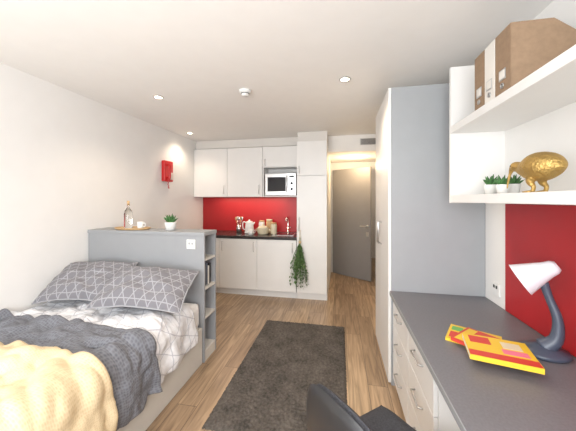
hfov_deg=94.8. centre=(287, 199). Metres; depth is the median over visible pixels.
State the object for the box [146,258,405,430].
floor
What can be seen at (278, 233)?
sink
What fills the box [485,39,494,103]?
magazine file
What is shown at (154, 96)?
recessed light
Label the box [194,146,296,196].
upper cabinet
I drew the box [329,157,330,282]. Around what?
wall
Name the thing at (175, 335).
duvet
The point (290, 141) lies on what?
bulkhead
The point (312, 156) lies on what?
tall cabinet
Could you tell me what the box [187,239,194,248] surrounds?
wall socket
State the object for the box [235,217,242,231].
utensil holder
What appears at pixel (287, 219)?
tap
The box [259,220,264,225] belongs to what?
storage jar
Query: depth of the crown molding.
3.89 m
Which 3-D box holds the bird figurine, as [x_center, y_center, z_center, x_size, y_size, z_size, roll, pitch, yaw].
[1.106,-0.119,1.185,0.132,0.179,0.258,0,0,11]
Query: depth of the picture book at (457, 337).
1.32 m
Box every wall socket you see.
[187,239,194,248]
[492,281,500,297]
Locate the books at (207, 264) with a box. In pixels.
[205,262,210,285]
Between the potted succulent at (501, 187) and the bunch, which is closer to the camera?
the potted succulent at (501, 187)
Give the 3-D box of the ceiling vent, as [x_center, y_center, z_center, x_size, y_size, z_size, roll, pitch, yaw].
[1.239,-0.890,4.027,0.280,0.100,0.020,0,0,11]
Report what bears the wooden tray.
on the storage unit
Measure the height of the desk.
0.740 m
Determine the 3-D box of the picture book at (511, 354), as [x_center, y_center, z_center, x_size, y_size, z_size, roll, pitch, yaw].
[0.927,0.665,1.168,0.242,0.023,0.202,0,0,25]
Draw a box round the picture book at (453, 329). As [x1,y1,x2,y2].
[445,324,501,343]
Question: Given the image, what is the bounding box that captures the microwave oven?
[265,173,296,195]
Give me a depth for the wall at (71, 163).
2.39 m
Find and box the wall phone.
[162,160,172,186]
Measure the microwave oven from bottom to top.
0.348 m
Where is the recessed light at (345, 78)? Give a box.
[339,76,350,81]
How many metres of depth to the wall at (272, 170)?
4.50 m
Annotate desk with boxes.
[390,291,575,430]
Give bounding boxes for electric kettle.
[242,219,254,233]
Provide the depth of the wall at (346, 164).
5.27 m
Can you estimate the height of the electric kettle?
0.224 m
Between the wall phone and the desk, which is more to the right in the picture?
the desk
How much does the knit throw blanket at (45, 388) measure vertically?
0.461 m
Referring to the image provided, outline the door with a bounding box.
[333,167,371,281]
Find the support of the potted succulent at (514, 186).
on the wall shelf unit
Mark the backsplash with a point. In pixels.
(219, 213)
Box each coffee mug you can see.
[137,222,145,227]
[248,229,254,234]
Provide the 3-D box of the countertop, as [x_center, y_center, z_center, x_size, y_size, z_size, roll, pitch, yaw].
[-0.704,0.560,4.304,1.796,0.040,0.616,0,0,11]
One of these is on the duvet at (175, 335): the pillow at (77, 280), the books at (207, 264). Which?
the pillow at (77, 280)
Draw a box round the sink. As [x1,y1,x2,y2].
[272,232,296,235]
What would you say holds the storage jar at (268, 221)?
on the lower cabinet at (260, 267)
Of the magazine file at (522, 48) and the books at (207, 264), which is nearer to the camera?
the magazine file at (522, 48)
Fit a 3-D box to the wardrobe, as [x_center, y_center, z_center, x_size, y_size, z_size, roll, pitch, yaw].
[1.175,0.285,2.388,0.709,2.330,0.760,0,0,11]
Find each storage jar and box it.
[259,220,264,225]
[266,219,271,232]
[271,222,276,233]
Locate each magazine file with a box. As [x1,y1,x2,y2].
[475,50,484,110]
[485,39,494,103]
[495,17,575,96]
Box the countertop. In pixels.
[216,230,296,239]
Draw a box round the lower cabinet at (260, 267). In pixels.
[216,238,296,297]
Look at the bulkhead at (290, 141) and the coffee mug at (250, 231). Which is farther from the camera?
the bulkhead at (290, 141)
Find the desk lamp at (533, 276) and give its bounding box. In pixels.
[509,261,572,363]
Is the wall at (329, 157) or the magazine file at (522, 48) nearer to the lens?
the magazine file at (522, 48)
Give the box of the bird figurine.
[507,152,567,192]
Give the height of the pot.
0.159 m
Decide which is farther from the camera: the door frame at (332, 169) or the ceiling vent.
the door frame at (332, 169)
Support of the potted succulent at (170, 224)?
on the storage unit
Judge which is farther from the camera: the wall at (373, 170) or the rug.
the wall at (373, 170)
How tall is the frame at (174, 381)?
0.545 m
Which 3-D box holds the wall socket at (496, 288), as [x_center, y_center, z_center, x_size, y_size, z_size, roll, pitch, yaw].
[1.416,0.608,1.804,0.014,0.085,0.085,0,0,11]
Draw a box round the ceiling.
[0,0,552,141]
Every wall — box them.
[0,62,202,311]
[268,169,296,173]
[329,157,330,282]
[331,162,375,167]
[372,169,374,257]
[485,0,575,309]
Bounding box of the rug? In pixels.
[202,320,346,430]
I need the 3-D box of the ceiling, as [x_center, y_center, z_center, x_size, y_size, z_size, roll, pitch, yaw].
[-0.104,-1.050,3.027,3.670,0.100,8.100,0,0,11]
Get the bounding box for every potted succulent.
[164,213,177,230]
[483,174,497,193]
[493,175,512,193]
[505,174,524,192]
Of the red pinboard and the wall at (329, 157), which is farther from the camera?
the wall at (329, 157)
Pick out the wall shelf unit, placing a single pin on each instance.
(537, 113)
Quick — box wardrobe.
[376,83,484,385]
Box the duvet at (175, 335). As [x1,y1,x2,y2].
[10,300,197,383]
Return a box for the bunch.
[289,237,307,287]
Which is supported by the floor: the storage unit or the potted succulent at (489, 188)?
the storage unit
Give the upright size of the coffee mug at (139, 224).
0.065 m
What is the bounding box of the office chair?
[306,384,415,430]
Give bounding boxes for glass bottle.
[124,201,132,227]
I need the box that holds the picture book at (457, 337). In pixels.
[451,327,498,345]
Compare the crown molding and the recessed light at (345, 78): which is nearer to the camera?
the recessed light at (345, 78)
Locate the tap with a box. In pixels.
[285,216,290,231]
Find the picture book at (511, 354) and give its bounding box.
[462,332,544,374]
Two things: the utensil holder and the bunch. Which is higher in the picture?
the utensil holder
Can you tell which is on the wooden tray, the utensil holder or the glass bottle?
the glass bottle
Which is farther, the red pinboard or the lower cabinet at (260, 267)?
the lower cabinet at (260, 267)
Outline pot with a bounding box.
[255,224,269,234]
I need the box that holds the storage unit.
[88,227,216,362]
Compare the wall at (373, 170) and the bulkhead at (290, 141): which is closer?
the bulkhead at (290, 141)
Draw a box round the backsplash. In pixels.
[203,197,296,231]
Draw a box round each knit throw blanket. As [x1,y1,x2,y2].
[0,308,162,430]
[0,340,117,430]
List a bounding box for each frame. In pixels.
[117,303,201,430]
[331,167,375,273]
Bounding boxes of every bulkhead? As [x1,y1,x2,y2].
[196,137,296,149]
[328,134,375,162]
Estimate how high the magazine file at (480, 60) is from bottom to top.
0.300 m
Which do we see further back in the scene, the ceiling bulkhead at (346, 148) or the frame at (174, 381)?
the ceiling bulkhead at (346, 148)
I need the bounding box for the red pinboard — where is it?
[505,204,575,356]
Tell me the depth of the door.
4.92 m
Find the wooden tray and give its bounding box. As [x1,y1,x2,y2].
[114,226,150,229]
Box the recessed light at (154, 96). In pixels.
[153,95,163,98]
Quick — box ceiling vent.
[360,138,375,144]
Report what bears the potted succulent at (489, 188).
on the wall shelf unit
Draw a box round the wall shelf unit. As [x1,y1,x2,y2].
[449,44,575,204]
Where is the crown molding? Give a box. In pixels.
[297,131,327,142]
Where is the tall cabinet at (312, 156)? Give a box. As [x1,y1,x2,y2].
[297,140,328,299]
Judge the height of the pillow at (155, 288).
0.270 m
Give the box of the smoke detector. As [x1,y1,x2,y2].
[239,88,250,96]
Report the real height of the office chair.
0.856 m
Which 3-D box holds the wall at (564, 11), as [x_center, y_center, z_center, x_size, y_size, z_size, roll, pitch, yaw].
[1.647,0.225,2.683,0.100,2.450,8.100,0,0,11]
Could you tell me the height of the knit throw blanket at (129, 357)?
0.445 m
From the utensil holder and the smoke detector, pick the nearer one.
the smoke detector
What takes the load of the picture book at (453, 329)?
on the desk
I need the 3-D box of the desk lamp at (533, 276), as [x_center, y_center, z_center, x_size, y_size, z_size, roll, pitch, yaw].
[1.176,0.495,1.245,0.218,0.428,0.197,0,0,11]
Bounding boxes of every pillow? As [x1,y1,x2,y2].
[31,261,137,304]
[85,266,198,314]
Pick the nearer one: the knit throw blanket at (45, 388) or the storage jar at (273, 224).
the knit throw blanket at (45, 388)

